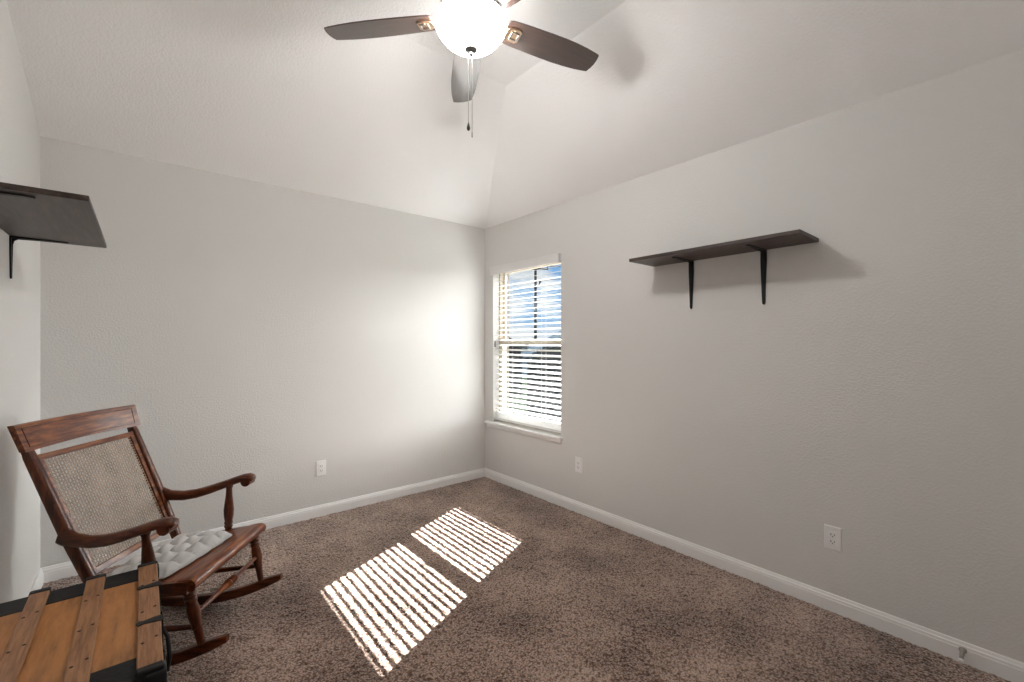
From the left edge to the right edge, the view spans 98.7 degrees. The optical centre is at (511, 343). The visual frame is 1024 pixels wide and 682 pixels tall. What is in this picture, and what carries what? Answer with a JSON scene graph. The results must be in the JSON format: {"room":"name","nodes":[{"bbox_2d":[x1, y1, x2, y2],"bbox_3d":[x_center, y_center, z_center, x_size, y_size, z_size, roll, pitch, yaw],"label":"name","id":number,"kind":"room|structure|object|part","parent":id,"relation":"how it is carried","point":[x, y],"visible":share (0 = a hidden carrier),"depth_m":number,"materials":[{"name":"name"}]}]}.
{"room":"spare bedroom","nodes":[
{"label":"spare bedroom","id":0,"kind":"room"},
{"bbox_2d":[0,0,39,603],"bbox_3d":[-1.395,-0.126,0.879,0.150,2.968,3.850,0,0,-40],"label":"wall","id":1,"kind":"structure","parent":0,"point":[19,131],"depth_m":1.98,"materials":[{"name":"white paint"}]},
{"bbox_2d":[27,568,42,596],"bbox_3d":[-1.332,1.272,0.932,0.014,0.093,3.850,0,0,-40],"label":"baseboard","id":2,"kind":"structure","parent":1,"relation":"attached to","point":[38,583],"depth_m":2.31,"materials":[{"name":"white paint"}]},
{"bbox_2d":[0,182,106,278],"bbox_3d":[-1.743,-0.371,1.642,0.297,0.196,0.897,0,0,-40],"label":"wall shelf","id":3,"kind":"object","parent":1,"relation":"attached to","point":[26,212],"visible":1,"depth_m":1.59,"materials":[{"name":"brown wood"}]},
{"bbox_2d":[40,136,484,567],"bbox_3d":[-1.481,0.108,3.419,3.285,2.500,0.150,0,0,-40],"label":"wall","id":4,"kind":"structure","parent":0,"point":[270,332],"depth_m":3.07,"materials":[{"name":"white paint"}]},
{"bbox_2d":[42,468,484,582],"bbox_3d":[-1.417,1.272,3.366,3.015,0.093,0.014,0,0,-40],"label":"baseboard","id":5,"kind":"structure","parent":4,"relation":"attached to","point":[55,572],"depth_m":3.35,"materials":[{"name":"white paint"}]},
{"bbox_2d":[316,460,325,476],"bbox_3d":[-1.450,0.946,3.342,0.071,0.116,0.008,0,0,-40],"label":"wall outlet","id":6,"kind":"object","parent":4,"relation":"attached to","point":[320,465],"visible":1,"depth_m":3.34,"materials":[{"name":"white plastic"}]},
{"bbox_2d":[319,463,323,472],"bbox_3d":[-1.448,0.946,3.340,0.034,0.067,0.003,0,0,-40],"label":"receptacle","id":7,"kind":"object","parent":6,"relation":"attached to","point":[321,465],"depth_m":3.34,"materials":[{"name":"grey plastic"}]},
{"bbox_2d":[507,274,507,411],"bbox_3d":[1.094,0.103,2.970,0.080,2.510,4.150,0,0,-40],"label":"wall","id":8,"kind":"structure","parent":0,"point":[507,274],"depth_m":4.36,"materials":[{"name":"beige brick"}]},
{"bbox_2d":[6,0,1023,228],"bbox_3d":[-0.173,-1.431,1.931,3.074,0.598,3.890,0,0,-40],"label":"ceiling","id":9,"kind":"structure","parent":0,"point":[255,90],"depth_m":2.33,"materials":[{"name":"white paint"}]},
{"bbox_2d":[324,0,598,137],"bbox_3d":[-0.141,-1.251,1.884,1.272,0.718,1.251,0,0,-40],"label":"ceiling fan","id":10,"kind":"object","parent":9,"relation":"hanging from","point":[472,29],"visible":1,"depth_m":1.95,"materials":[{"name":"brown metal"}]},
{"bbox_3d":[-0.587,-1.405,1.961,0.500,0.006,0.143,0,11,8],"label":"blade","id":11,"kind":"part","parent":10,"relation":"part of","materials":[{"name":"brown wood"}]},
{"bbox_3d":[-0.382,-1.392,1.934,0.040,0.006,0.040,0,11,8],"label":"raised frame","id":12,"kind":"part","parent":10,"relation":"part of","materials":[{"name":"silver metal"}]},
{"bbox_3d":[-0.247,-1.405,2.310,0.143,0.006,0.499,-11,2,-10],"label":"blade","id":13,"kind":"part","parent":10,"relation":"part of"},
{"bbox_3d":[-0.186,-1.101,1.899,0.009,0.294,0.003,0,0,-10],"label":"pull chain","id":14,"kind":"part","parent":10,"relation":"part of","materials":[{"name":"silver metal"}]},
{"bbox_3d":[-0.177,-1.333,1.901,0.311,0.117,0.311,0,0,-40],"label":"lamp shade","id":15,"kind":"part","parent":10,"relation":"part of","materials":[{"name":"white glass"}]},
{"bbox_3d":[0.120,-1.405,1.611,0.500,0.006,0.143,0,-11,44],"label":"blade","id":16,"kind":"part","parent":10,"relation":"part of","materials":[{"name":"brown wood"}]},
{"bbox_3d":[0.009,-1.392,1.996,0.040,0.006,0.040,0,-11,-28],"label":"raised frame","id":17,"kind":"part","parent":10,"relation":"part of","materials":[{"name":"gold metal"}]},
{"bbox_3d":[0.190,-1.405,2.094,0.500,0.006,0.143,0,-11,-28],"label":"blade","id":18,"kind":"part","parent":10,"relation":"part of","materials":[{"name":"brown wood"}]},
{"bbox_2d":[41,477,1010,681],"bbox_3d":[-0.182,1.309,1.895,3.058,0.008,3.891,0,0,-40],"label":"floor","id":19,"kind":"structure","parent":0,"point":[484,579],"depth_m":2.12,"materials":[{"name":"brown carpet"}]},
{"bbox_2d":[0,560,171,681],"bbox_3d":[-1.261,1.056,1.233,0.484,0.502,0.706,0,0,-40],"label":"trunk","id":20,"kind":"object","parent":19,"relation":"on","point":[102,628],"visible":1,"depth_m":1.24,"materials":[{"name":"orange wood"}]},
{"bbox_3d":[-1.270,0.871,1.226,0.446,0.100,0.684,0,0,-40],"label":"lid","id":21,"kind":"part","parent":20,"relation":"part of","materials":[{"name":"orange wood"}]},
{"bbox_2d":[7,405,282,665],"bbox_3d":[-1.546,0.806,1.964,0.795,0.995,0.630,0,0,-4],"label":"rocking chair","id":22,"kind":"object","parent":19,"relation":"on","point":[178,589],"visible":0.8,"depth_m":1.87,"materials":[{"name":"brown wood"}]},
{"bbox_3d":[-1.744,0.703,1.708,0.295,0.633,0.042,0,0,-9],"label":"post","id":23,"kind":"part","parent":22,"relation":"part of","materials":[{"name":"brown wood"}]},
{"bbox_3d":[-1.901,0.362,1.942,0.085,0.106,0.576,0,0,-4],"label":"crest rail","id":24,"kind":"part","parent":22,"relation":"part of","materials":[{"name":"brown wood"}]},
{"bbox_3d":[-1.771,0.677,1.950,0.218,0.488,0.479,0,0,-4],"label":"frame","id":25,"kind":"part","parent":22,"relation":"part of","materials":[{"name":"brown wood"}]},
{"bbox_3d":[-1.771,0.676,1.950,0.188,0.441,0.432,0,0,-4],"label":"cane panel","id":26,"kind":"part","parent":22,"relation":"part of","materials":[{"name":"beige wicker"}]},
{"bbox_3d":[-1.524,0.729,1.690,0.473,0.120,0.058,0,0,0],"label":"armrest","id":27,"kind":"part","parent":22,"relation":"part of","materials":[{"name":"brown wood"}]},
{"bbox_3d":[-1.774,0.703,2.194,0.295,0.633,0.042,0,0,2],"label":"post","id":28,"kind":"part","parent":22,"relation":"part of","materials":[{"name":"brown wood"}]},
{"bbox_2d":[107,530,231,578],"bbox_3d":[-1.504,0.924,1.949,0.304,0.083,0.424,0,0,5],"label":"seat cushion","id":29,"kind":"object","parent":22,"relation":"on","point":[174,554],"visible":0.7,"depth_m":1.92,"materials":[{"name":"grey fabric"}]},
{"bbox_3d":[-1.466,0.972,1.724,0.421,0.098,0.036,0,0,3],"label":"seat rail","id":30,"kind":"part","parent":22,"relation":"part of","materials":[{"name":"brown wood"}]},
{"bbox_3d":[-1.259,1.078,1.740,0.074,0.246,0.050,0,0,-4],"label":"leg","id":31,"kind":"part","parent":22,"relation":"part of","materials":[{"name":"brown wood"}]},
{"bbox_3d":[-1.558,0.729,2.239,0.473,0.120,0.058,0,0,-7],"label":"armrest","id":32,"kind":"part","parent":22,"relation":"part of","materials":[{"name":"brown wood"}]},
{"bbox_3d":[-1.474,0.962,1.968,0.460,0.092,0.552,0,0,-4],"label":"seat","id":33,"kind":"part","parent":22,"relation":"part of","materials":[{"name":"brown wood"}]},
{"bbox_3d":[-1.289,1.078,2.222,0.074,0.246,0.050,0,0,-4],"label":"leg","id":34,"kind":"part","parent":22,"relation":"part of","materials":[{"name":"brown wood"}]},
{"bbox_2d":[485,48,1023,662],"bbox_3d":[1.065,0.103,2.848,0.120,2.510,4.000,0,0,-40],"label":"wall","id":35,"kind":"structure","parent":0,"point":[874,393],"depth_m":2.16,"materials":[{"name":"white paint"}]},
{"bbox_2d":[484,262,562,443],"bbox_3d":[0.126,0.043,3.961,0.186,1.530,1.023,0,0,-40],"label":"window","id":36,"kind":"structure","parent":35,"relation":"in","point":[542,434],"depth_m":4.16,"materials":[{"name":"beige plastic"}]},
{"bbox_3d":[0.095,0.762,3.935,0.105,0.021,1.023,0,0,-40],"label":"sill","id":37,"kind":"part","parent":36,"relation":"part of","materials":[{"name":"white paint"}]},
{"bbox_2d":[490,253,560,432],"bbox_3d":[0.113,0.000,3.903,0.096,1.456,0.908,0,0,-40],"label":"window blind","id":38,"kind":"object","parent":36,"relation":"attached to","point":[539,423],"visible":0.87,"depth_m":3.88,"materials":[{"name":"white plastic"}]},
{"bbox_3d":[-0.012,0.021,4.085,0.054,1.375,0.002,0,0,-40],"label":"ladder cord","id":39,"kind":"part","parent":38,"relation":"part of","materials":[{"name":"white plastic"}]},
{"bbox_3d":[0.132,0.716,3.914,0.052,0.024,0.875,0,0,-40],"label":"rail","id":40,"kind":"part","parent":38,"relation":"part of","materials":[{"name":"white"}]},
{"bbox_3d":[0.271,0.021,3.748,0.054,1.375,0.002,0,0,-40],"label":"ladder cord","id":41,"kind":"part","parent":38,"relation":"part of","materials":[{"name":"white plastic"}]},
{"bbox_3d":[0.191,0.025,3.965,0.082,1.495,0.895,0,0,-40],"label":"frame","id":42,"kind":"part","parent":36,"relation":"part of","materials":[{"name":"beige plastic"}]},
{"bbox_3d":[0.175,0.347,3.952,0.030,0.762,0.855,0,0,-40],"label":"sash","id":43,"kind":"part","parent":36,"relation":"part of","materials":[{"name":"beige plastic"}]},
{"bbox_3d":[0.202,-0.344,3.974,0.030,0.705,0.855,0,0,-40],"label":"sash","id":44,"kind":"part","parent":36,"relation":"part of","materials":[{"name":"beige plastic"}]},
{"bbox_2d":[575,457,582,473],"bbox_3d":[0.515,0.940,3.402,0.008,0.116,0.071,0,0,-40],"label":"wall outlet","id":45,"kind":"object","parent":35,"relation":"attached to","point":[578,461],"visible":1,"depth_m":3.39,"materials":[{"name":"white plastic"}]},
{"bbox_2d":[629,229,818,308],"bbox_3d":[1.130,-0.369,2.463,0.275,0.314,0.928,0,0,-40],"label":"wall shelf","id":46,"kind":"object","parent":35,"relation":"attached to","point":[763,243],"visible":1,"depth_m":2.38,"materials":[{"name":"brown wood"}]},
{"bbox_2d":[485,468,1023,681],"bbox_3d":[0.966,1.272,2.862,0.014,0.093,3.850,0,0,-40],"label":"baseboard","id":47,"kind":"structure","parent":35,"relation":"attached to","point":[1004,667],"depth_m":2.22,"materials":[{"name":"white paint"}]},
{"bbox_2d":[958,647,966,663],"bbox_3d":[1.818,1.260,1.778,0.080,0.034,0.025,0,0,-40],"label":"door stop","id":48,"kind":"object","parent":47,"relation":"attached to","point":[962,651],"visible":1,"depth_m":1.78,"materials":[{"name":"silver metal"}]},
{"bbox_2d":[824,524,841,552],"bbox_3d":[1.568,0.952,2.150,0.008,0.116,0.071,0,0,-40],"label":"wall outlet","id":49,"kind":"object","parent":35,"relation":"attached to","point":[832,535],"visible":1,"depth_m":2.15,"materials":[{"name":"white plastic"}]},
{"bbox_2d":[829,531,836,545],"bbox_3d":[1.566,0.952,2.148,0.003,0.067,0.034,0,0,-40],"label":"receptacle","id":50,"kind":"object","parent":49,"relation":"attached to","point":[832,534],"depth_m":2.15,"materials":[{"name":"white plastic"}]},
{"label":"outside","id":51,"kind":"structure","parent":0,"visible":0},
{"bbox_2d":[509,378,526,415],"bbox_3d":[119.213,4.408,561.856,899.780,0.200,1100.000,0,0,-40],"label":"ground","id":52,"kind":"structure","parent":51,"point":[523,383],"depth_m":32.14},
{"bbox_2d":[509,337,526,394],"bbox_3d":[-5.183,0.508,40.000,12.800,7.600,8.800,0,0,0],"label":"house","id":53,"kind":"structure","parent":52,"relation":"on","point":[510,347],"depth_m":36.00,"materials":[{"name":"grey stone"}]},
{"bbox_2d":[522,346,531,377],"bbox_3d":[2.678,2.470,62.000,9.800,4.624,15.800,0,0,0],"label":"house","id":54,"kind":"structure","parent":52,"relation":"on","point":[528,347],"depth_m":56.76,"materials":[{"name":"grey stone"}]},
{"bbox_2d":[531,266,547,338],"bbox_3d":[2.404,-2.992,45.000,2.600,14.600,0.340,0,0,0],"label":"utility pole","id":55,"kind":"object","parent":52,"relation":"on","point":[535,271],"visible":0.39,"depth_m":44.90,"materials":[{"name":"black"}]},
{"bbox_2d":[520,331,560,421],"bbox_3d":[4.901,1.208,22.000,8.800,6.200,8.800,0,0,0],"label":"house","id":56,"kind":"structure","parent":52,"relation":"on","point":[558,336],"depth_m":18.00,"materials":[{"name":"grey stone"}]}
]}

